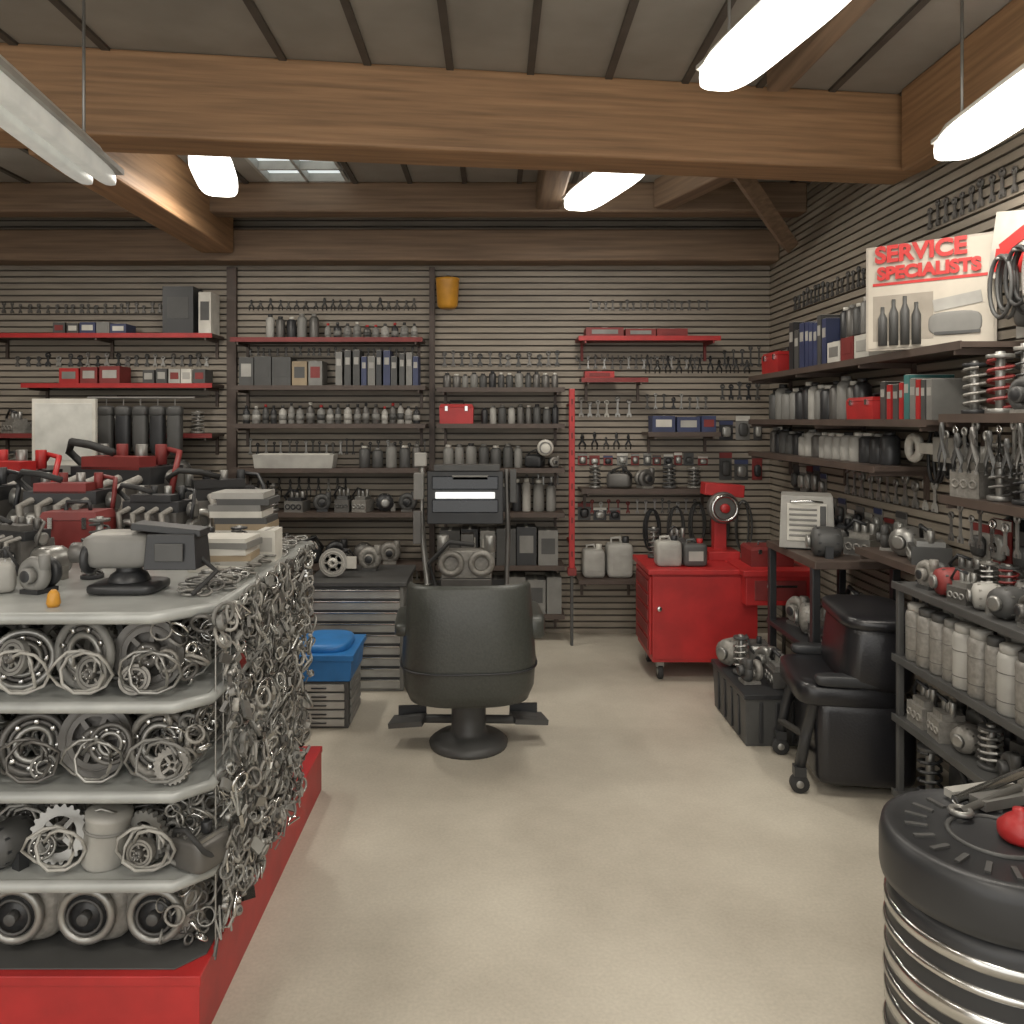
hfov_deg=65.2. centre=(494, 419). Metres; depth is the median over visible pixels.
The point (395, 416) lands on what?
oil bottles
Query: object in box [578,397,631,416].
wrench
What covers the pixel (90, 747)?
bearings
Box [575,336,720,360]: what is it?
shelf
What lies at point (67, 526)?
toolbox
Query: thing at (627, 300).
wrench
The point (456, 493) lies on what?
machine
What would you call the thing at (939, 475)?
belt
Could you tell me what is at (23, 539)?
engine block
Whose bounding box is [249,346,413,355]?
wrench
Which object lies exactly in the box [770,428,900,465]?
canisters
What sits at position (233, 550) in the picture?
stacked boxes
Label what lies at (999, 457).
wrench
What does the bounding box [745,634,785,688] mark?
engine parts
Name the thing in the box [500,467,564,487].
shelf
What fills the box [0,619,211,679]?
wheels
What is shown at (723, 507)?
grinder
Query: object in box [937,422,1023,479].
pliers
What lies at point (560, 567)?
shelf
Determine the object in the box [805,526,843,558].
engine parts
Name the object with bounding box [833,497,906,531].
packs
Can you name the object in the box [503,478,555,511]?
canisters
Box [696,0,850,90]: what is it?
lamp
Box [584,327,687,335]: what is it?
boxes
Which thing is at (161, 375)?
boxes
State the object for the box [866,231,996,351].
shop sign
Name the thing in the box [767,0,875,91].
joist
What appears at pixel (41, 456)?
block
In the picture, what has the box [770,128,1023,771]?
wall
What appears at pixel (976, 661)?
canisters
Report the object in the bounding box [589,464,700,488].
engine parts
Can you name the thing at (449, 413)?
toolbox
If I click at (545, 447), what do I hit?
gauge
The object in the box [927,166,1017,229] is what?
wrench
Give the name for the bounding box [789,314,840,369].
service manuals
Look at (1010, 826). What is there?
clamp
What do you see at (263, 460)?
tray
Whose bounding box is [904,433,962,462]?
tool
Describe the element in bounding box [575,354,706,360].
wrench
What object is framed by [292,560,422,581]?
shelf
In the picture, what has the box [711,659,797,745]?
plastic crate
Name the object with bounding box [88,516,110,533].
engine parts
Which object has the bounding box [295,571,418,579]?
wrench
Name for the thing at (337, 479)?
pliers
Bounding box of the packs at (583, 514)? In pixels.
[578,503,619,519]
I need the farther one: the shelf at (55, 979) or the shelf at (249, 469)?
the shelf at (249, 469)
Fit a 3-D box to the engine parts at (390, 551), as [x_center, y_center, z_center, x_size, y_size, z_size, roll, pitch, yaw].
[-1.253,0.927,5.867,1.127,0.246,0.194,0,0,0]
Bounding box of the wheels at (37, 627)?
[0,612,221,659]
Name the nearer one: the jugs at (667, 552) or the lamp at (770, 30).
the lamp at (770, 30)
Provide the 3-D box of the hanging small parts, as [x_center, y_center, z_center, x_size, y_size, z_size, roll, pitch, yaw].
[-0.709,0.941,2.659,0.103,0.957,1.144,0,0,0]
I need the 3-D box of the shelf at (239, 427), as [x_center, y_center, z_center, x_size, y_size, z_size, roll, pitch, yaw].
[-1.200,0.108,5.867,1.400,0.163,0.266,0,0,0]
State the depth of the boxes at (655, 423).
5.79 m
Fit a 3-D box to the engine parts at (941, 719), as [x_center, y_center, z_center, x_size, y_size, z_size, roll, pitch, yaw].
[1.668,1.097,2.717,0.161,0.166,0.924,0,0,-1]
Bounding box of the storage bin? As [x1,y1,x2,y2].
[292,630,365,727]
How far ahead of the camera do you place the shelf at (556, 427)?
5.73 m
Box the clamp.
[997,806,1023,847]
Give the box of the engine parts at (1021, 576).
[993,562,1023,586]
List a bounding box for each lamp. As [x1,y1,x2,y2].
[0,0,123,185]
[188,155,237,196]
[562,172,644,210]
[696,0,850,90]
[931,0,1023,160]
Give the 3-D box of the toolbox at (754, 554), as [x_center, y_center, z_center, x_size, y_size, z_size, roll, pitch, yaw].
[1.700,0.828,4.997,0.270,0.145,0.216,0,0,0]
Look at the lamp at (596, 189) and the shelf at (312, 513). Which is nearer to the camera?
the lamp at (596, 189)
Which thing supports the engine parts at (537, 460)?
on the shelf at (556, 471)
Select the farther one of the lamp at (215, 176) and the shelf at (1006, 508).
the lamp at (215, 176)
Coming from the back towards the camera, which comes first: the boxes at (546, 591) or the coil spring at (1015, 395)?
the boxes at (546, 591)
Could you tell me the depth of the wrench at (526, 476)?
5.99 m
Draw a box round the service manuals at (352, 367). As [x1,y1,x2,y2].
[336,350,420,384]
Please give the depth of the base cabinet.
4.71 m
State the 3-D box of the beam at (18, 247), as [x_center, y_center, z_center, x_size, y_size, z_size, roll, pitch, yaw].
[-0.970,-1.265,5.880,6.060,0.230,0.200,0,0,0]
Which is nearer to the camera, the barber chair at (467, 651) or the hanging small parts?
the hanging small parts
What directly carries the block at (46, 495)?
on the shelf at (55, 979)
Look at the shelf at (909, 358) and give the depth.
3.80 m
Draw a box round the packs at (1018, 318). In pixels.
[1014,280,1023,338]
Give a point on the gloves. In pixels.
(116, 425)
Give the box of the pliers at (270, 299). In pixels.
[248,297,415,309]
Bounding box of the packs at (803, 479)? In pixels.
[791,464,826,492]
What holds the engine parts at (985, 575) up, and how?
on the rack
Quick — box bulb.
[46,589,60,607]
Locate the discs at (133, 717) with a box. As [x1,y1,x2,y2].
[0,692,231,742]
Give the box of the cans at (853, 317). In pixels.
[840,297,865,338]
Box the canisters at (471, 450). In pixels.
[443,443,521,467]
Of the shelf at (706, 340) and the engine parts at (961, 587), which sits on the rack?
the engine parts at (961, 587)
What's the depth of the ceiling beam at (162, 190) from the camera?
4.68 m
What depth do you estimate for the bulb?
2.11 m
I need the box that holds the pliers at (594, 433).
[578,432,631,448]
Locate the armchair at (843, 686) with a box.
[771,594,916,793]
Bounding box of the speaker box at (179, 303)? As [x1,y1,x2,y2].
[162,286,202,332]
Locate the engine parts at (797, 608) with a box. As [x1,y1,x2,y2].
[785,596,825,642]
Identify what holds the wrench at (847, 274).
attached to the wall at (840, 220)
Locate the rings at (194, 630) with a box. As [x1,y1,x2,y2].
[150,613,220,945]
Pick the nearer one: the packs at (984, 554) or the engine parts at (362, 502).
the packs at (984, 554)
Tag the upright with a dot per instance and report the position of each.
(571, 570)
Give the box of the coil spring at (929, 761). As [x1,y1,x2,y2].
[916,742,942,789]
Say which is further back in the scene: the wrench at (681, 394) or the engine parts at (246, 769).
the wrench at (681, 394)
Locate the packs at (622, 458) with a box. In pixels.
[578,452,707,464]
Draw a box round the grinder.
[700,481,744,560]
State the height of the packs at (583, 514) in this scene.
0.128 m
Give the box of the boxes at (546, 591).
[440,572,561,613]
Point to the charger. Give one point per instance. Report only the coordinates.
(800, 512)
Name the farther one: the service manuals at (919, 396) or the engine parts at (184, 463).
the engine parts at (184, 463)
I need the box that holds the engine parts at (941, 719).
[906,679,1023,788]
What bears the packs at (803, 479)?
attached to the wall at (840, 220)
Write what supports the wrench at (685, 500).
attached to the wall at (512, 310)
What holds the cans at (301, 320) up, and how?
on the shelf at (242, 341)
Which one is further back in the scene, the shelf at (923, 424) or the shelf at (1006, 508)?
the shelf at (923, 424)
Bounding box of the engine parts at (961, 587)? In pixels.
[915,559,1023,628]
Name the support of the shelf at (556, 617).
attached to the wall at (512, 310)
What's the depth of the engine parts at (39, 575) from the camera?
2.27 m
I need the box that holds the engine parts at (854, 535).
[834,515,880,555]
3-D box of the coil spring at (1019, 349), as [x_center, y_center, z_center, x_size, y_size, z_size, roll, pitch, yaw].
[1.982,-0.153,2.729,0.142,0.267,0.852,0,0,1]
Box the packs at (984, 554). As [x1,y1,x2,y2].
[970,517,1023,571]
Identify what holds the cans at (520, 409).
on the shelf at (556, 427)
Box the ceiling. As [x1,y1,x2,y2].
[0,0,1011,181]
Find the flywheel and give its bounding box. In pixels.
[319,548,356,576]
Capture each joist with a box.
[536,170,571,208]
[654,175,733,209]
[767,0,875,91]
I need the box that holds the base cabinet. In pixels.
[305,565,415,690]
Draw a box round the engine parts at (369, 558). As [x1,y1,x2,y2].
[343,545,381,570]
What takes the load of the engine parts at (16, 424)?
on the shelf at (3, 436)
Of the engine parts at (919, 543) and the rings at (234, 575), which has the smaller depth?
the rings at (234, 575)
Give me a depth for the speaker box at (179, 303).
5.75 m
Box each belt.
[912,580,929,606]
[926,431,979,483]
[987,244,1023,319]
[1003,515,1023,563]
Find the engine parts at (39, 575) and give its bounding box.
[0,546,62,594]
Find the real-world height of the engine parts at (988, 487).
0.228 m
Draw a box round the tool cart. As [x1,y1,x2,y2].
[633,554,809,678]
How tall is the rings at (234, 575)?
0.045 m
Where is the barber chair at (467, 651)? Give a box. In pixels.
[388,580,548,759]
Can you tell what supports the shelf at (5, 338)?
attached to the wall at (512, 310)
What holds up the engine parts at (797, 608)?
on the bench
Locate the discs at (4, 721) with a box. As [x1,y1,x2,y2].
[0,704,214,763]
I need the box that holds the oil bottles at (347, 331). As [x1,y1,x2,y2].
[325,322,417,336]
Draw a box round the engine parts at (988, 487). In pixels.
[950,440,1023,504]
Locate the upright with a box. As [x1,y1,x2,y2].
[566,389,576,645]
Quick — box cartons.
[257,526,281,561]
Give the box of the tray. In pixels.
[252,453,337,467]
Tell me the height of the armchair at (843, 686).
0.780 m
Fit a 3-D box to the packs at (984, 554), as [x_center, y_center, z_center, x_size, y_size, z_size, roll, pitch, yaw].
[1.929,0.472,2.770,0.035,0.195,0.960,0,0,0]
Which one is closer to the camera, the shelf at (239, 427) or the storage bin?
the storage bin
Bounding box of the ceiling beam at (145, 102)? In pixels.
[0,43,921,184]
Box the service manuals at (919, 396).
[880,374,979,419]
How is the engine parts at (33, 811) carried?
on the shelf at (55, 979)
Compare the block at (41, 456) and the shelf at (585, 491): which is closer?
the block at (41, 456)
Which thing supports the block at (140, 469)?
on the workbench
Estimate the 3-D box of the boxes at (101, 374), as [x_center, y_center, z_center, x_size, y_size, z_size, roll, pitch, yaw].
[-2.931,-0.325,5.869,0.437,0.130,0.182,0,0,0]
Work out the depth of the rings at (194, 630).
2.12 m
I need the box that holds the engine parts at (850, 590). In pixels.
[845,585,864,594]
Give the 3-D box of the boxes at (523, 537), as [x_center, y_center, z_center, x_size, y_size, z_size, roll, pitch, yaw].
[0.027,0.911,5.869,0.854,0.278,0.202,0,0,0]
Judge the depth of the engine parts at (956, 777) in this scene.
3.06 m
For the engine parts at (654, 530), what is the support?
on the tool cart
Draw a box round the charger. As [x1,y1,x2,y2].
[779,491,833,549]
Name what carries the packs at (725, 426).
attached to the wall at (512, 310)
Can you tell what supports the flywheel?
on the base cabinet
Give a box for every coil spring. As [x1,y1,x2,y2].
[916,742,942,789]
[961,351,1023,413]
[993,343,1023,402]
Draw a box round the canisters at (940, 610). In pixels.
[930,604,985,627]
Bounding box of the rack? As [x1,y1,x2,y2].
[891,581,1023,796]
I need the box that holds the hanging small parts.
[211,542,317,959]
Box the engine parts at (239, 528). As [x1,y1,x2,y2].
[210,525,247,532]
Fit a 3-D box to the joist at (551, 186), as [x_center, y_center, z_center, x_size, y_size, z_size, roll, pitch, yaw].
[0.350,-1.475,4.625,0.160,0.190,1.250,0,0,0]
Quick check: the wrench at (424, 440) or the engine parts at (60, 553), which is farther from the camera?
the wrench at (424, 440)
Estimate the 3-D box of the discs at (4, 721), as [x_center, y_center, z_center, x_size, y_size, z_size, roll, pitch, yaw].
[-1.526,0.851,2.228,1.489,0.195,0.126,0,0,0]
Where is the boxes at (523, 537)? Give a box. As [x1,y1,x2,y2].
[440,523,557,564]
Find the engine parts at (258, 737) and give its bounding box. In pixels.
[257,718,280,751]
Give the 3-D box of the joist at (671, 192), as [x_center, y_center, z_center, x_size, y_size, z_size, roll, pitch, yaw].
[1.300,-1.475,4.675,0.140,0.190,1.218,0,0,-19]
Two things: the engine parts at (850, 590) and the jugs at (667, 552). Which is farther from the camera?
the jugs at (667, 552)
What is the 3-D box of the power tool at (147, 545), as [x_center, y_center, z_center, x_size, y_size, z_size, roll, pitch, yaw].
[-1.010,0.395,2.315,0.434,0.200,0.168,0,0,5]
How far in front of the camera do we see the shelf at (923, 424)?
3.98 m
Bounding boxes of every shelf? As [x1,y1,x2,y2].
[0,333,223,358]
[0,433,223,454]
[0,541,321,1023]
[21,383,223,406]
[230,337,425,356]
[230,385,427,408]
[230,424,427,444]
[230,467,427,483]
[273,509,426,517]
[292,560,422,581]
[436,387,564,404]
[436,424,564,444]
[436,560,564,572]
[444,509,564,527]
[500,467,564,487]
[544,609,564,628]
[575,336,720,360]
[575,573,635,594]
[578,487,711,507]
[579,378,647,400]
[642,432,720,452]
[748,340,1023,389]
[748,419,987,445]
[748,451,932,499]
[855,546,985,574]
[939,413,1023,452]
[939,494,1023,536]
[956,699,1023,754]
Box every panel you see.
[32,399,97,474]
[215,569,298,942]
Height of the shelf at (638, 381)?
0.163 m
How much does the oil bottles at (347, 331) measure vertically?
0.128 m
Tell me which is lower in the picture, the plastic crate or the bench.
the plastic crate
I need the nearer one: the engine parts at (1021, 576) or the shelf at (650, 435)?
the engine parts at (1021, 576)
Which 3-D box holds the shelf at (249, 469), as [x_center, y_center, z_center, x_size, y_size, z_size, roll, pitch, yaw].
[-1.200,0.428,5.867,1.400,0.163,0.266,0,0,0]
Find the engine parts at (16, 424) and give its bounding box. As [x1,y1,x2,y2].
[1,409,204,432]
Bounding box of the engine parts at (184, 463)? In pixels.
[8,450,190,477]
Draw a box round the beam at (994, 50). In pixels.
[902,0,1023,169]
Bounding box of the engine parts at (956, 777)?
[949,764,974,785]
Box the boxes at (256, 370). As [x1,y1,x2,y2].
[239,356,326,384]
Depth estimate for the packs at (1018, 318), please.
3.10 m
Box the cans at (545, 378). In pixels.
[443,371,557,386]
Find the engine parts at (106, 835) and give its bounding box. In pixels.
[0,804,229,874]
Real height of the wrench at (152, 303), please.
0.087 m
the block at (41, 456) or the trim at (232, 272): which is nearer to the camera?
the block at (41, 456)
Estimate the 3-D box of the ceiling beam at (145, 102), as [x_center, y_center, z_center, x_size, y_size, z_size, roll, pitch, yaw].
[-0.970,-1.385,3.580,6.113,0.370,0.240,0,0,-8]
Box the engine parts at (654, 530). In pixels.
[647,525,684,557]
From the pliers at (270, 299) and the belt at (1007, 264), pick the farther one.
the pliers at (270, 299)
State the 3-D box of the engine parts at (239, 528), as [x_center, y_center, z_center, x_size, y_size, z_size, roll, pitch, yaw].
[-1.015,0.438,2.915,0.225,0.115,0.147,0,0,0]
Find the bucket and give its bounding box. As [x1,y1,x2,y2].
[436,274,459,309]
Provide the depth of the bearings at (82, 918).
2.11 m
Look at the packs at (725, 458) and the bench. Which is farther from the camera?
the packs at (725, 458)
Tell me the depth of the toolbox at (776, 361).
5.20 m
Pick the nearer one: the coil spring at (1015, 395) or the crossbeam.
the coil spring at (1015, 395)
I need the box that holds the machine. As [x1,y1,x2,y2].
[413,453,516,585]
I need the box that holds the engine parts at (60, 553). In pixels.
[30,538,103,579]
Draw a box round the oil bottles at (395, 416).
[243,402,419,423]
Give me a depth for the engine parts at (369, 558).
5.05 m
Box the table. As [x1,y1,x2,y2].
[879,789,1023,1023]
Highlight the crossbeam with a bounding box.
[0,182,806,216]
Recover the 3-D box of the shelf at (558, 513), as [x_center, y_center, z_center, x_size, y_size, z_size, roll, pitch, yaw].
[0.040,0.749,5.867,0.920,0.163,0.266,0,0,0]
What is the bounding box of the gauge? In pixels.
[537,439,553,455]
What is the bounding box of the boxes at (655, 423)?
[648,416,715,431]
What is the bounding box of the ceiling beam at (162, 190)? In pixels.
[28,149,232,252]
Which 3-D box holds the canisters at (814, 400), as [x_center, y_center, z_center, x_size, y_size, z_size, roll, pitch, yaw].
[1.920,-0.119,4.817,0.109,0.238,1.367,0,0,0]
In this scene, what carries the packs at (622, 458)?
attached to the wall at (512, 310)
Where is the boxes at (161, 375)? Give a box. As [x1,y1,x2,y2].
[143,368,212,383]
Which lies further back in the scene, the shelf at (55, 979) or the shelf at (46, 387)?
the shelf at (46, 387)
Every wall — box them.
[0,217,771,632]
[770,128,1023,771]
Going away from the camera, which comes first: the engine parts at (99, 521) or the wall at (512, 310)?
the engine parts at (99, 521)
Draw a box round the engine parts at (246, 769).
[229,747,254,784]
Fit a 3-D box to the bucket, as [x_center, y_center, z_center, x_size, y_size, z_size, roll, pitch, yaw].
[-0.350,-0.957,5.900,0.180,0.274,0.177,0,0,0]
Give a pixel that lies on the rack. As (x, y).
(966, 764)
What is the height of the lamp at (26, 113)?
0.695 m
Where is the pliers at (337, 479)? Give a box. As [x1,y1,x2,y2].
[249,477,346,496]
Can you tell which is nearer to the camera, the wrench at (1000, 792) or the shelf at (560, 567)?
the wrench at (1000, 792)
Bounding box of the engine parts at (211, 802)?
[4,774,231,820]
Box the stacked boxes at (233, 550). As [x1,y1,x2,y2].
[188,533,262,572]
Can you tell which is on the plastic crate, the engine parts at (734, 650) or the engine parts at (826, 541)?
the engine parts at (734, 650)
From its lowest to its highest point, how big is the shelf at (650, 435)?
0.163 m
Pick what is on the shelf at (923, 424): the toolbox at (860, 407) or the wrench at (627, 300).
the toolbox at (860, 407)
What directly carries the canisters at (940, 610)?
in the rack
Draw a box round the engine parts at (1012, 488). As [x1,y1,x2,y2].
[1005,439,1023,498]
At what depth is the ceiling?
3.28 m
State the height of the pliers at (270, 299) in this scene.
0.098 m
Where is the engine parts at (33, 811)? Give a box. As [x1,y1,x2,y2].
[0,799,216,847]
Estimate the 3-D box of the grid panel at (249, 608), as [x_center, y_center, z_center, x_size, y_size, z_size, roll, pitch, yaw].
[-0.744,0.950,2.584,0.004,0.900,0.912,0,0,0]
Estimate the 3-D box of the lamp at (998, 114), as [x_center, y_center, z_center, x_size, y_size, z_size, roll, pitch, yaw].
[1.725,-1.278,2.710,0.172,0.585,0.823,0,0,4]
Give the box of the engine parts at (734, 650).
[716,634,762,684]
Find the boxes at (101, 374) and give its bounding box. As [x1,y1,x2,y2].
[59,366,130,382]
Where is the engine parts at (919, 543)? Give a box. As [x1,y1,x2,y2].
[876,523,951,566]
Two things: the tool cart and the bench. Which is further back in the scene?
the tool cart
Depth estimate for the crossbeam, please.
5.27 m
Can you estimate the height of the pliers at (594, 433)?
0.132 m
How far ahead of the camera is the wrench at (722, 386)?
5.99 m
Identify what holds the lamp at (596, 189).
hanging from the ceiling
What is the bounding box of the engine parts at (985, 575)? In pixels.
[948,553,1023,588]
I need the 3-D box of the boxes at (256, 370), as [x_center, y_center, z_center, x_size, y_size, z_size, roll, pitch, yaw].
[-1.550,-0.353,5.869,0.600,0.216,0.182,0,0,0]
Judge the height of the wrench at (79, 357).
0.106 m
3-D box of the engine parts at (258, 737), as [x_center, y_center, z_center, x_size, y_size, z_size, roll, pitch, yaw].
[-1.517,1.093,2.862,1.539,0.166,0.123,0,0,0]
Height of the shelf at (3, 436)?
0.163 m
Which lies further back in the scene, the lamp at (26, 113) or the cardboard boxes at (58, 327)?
the cardboard boxes at (58, 327)
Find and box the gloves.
[87,395,211,455]
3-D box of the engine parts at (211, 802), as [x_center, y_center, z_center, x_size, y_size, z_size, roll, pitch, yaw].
[-1.511,1.096,2.368,1.500,0.160,0.114,0,0,0]
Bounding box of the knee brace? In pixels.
[733,178,798,252]
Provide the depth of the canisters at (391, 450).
5.84 m
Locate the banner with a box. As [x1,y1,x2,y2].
[987,210,1023,279]
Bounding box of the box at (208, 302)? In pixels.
[198,292,219,335]
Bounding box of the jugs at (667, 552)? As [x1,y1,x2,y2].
[654,535,706,565]
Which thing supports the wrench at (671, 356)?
attached to the wall at (512, 310)
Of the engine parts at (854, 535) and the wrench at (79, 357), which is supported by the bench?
the engine parts at (854, 535)
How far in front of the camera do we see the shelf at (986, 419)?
2.98 m
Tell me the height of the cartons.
0.110 m
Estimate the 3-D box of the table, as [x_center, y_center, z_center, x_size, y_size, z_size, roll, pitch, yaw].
[1.200,1.295,1.920,0.504,0.610,0.504,0,0,25]
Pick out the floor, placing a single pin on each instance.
(626, 857)
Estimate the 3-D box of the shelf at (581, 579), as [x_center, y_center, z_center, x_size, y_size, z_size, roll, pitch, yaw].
[0.825,1.228,5.867,0.450,0.163,0.266,0,0,0]
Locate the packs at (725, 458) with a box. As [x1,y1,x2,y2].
[719,452,761,479]
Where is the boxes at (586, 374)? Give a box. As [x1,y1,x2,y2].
[583,371,613,377]
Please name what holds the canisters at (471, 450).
on the shelf at (556, 471)
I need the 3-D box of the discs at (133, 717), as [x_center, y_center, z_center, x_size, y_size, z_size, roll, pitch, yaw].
[-1.521,0.853,2.372,1.513,0.191,0.122,0,0,0]
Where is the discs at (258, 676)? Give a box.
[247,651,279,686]
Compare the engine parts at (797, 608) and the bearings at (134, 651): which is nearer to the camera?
the bearings at (134, 651)
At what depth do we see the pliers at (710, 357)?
5.99 m
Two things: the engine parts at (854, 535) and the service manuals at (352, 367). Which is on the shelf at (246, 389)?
the service manuals at (352, 367)
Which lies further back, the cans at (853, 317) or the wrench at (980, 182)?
the cans at (853, 317)
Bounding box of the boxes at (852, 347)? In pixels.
[827,334,900,362]
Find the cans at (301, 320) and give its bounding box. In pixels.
[266,314,318,336]
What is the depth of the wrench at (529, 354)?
5.99 m
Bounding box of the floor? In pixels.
[212,633,948,1023]
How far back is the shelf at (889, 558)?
3.62 m
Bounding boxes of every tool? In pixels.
[68,520,218,595]
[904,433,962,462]
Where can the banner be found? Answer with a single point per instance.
(1009, 225)
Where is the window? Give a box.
[245,158,350,181]
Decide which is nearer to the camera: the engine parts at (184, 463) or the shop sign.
the shop sign
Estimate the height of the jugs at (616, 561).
0.297 m
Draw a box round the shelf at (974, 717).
[956,699,1023,754]
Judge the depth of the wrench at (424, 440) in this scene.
5.99 m
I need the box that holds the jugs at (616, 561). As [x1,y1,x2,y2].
[582,536,632,577]
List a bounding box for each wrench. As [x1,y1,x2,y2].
[2,301,161,312]
[15,352,208,365]
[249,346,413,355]
[249,438,425,454]
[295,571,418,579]
[442,350,559,365]
[518,474,558,484]
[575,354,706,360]
[578,355,695,368]
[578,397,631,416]
[581,497,700,512]
[589,299,708,309]
[645,393,707,408]
[720,381,759,399]
[723,346,760,365]
[793,266,864,310]
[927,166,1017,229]
[944,423,1018,462]
[944,766,1023,818]
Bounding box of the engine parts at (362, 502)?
[252,483,417,511]
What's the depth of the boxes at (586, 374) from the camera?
5.87 m
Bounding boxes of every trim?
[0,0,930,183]
[227,267,434,579]
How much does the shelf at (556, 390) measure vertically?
0.163 m
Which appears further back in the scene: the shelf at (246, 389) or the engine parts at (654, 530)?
the shelf at (246, 389)
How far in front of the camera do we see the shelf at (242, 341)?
5.73 m
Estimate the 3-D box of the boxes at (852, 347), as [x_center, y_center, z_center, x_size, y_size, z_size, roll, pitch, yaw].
[1.919,-0.364,4.138,0.202,0.129,0.484,0,0,0]
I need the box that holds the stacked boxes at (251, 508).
[208,489,279,532]
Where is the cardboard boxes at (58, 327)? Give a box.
[53,322,135,332]
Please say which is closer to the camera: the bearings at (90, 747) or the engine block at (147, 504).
the bearings at (90, 747)
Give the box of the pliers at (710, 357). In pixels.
[645,355,749,372]
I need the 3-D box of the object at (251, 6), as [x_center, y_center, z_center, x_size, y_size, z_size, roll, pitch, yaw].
[-0.920,-1.562,1.900,5.792,0.015,8.200,0,0,0]
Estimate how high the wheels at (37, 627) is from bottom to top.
0.194 m
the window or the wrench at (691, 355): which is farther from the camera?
the wrench at (691, 355)
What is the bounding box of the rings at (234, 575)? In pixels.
[176,535,307,596]
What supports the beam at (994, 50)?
attached to the ceiling
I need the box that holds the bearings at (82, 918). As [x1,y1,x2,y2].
[0,880,204,944]
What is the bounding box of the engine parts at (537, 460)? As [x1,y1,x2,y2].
[525,449,559,467]
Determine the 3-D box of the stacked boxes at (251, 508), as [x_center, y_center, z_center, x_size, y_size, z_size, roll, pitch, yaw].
[-0.981,0.387,3.140,0.233,0.216,0.160,0,0,0]
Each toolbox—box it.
[39,500,115,548]
[439,400,473,423]
[741,541,793,566]
[762,347,788,373]
[846,392,879,418]
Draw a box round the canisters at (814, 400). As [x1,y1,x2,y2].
[769,376,871,418]
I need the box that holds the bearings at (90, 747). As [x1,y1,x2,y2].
[0,713,191,785]
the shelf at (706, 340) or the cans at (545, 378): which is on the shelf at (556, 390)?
the cans at (545, 378)
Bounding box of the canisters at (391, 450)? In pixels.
[359,443,420,467]
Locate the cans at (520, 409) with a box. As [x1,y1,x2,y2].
[481,404,558,423]
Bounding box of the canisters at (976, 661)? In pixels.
[905,602,1023,726]
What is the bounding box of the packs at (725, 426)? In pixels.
[719,415,761,439]
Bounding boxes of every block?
[0,450,62,489]
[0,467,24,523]
[0,516,54,575]
[14,469,120,526]
[65,438,186,510]
[116,483,201,528]
[165,467,265,531]
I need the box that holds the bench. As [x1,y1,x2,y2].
[766,540,900,646]
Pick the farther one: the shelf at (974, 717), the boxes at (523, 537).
the boxes at (523, 537)
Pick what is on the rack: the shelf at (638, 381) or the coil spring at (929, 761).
the coil spring at (929, 761)
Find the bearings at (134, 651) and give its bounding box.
[0,622,185,694]
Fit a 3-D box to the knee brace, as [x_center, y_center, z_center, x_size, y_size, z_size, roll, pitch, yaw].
[1.525,-1.330,4.700,0.120,0.457,1.498,0,0,35]
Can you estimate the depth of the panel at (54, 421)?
5.28 m
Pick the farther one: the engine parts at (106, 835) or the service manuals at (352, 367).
the service manuals at (352, 367)
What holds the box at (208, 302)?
on the shelf at (5, 338)
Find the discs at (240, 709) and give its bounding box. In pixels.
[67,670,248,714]
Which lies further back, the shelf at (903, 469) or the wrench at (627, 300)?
the wrench at (627, 300)
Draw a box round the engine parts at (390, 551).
[282,532,400,563]
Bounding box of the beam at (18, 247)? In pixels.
[0,229,778,265]
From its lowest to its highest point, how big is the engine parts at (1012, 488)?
0.263 m

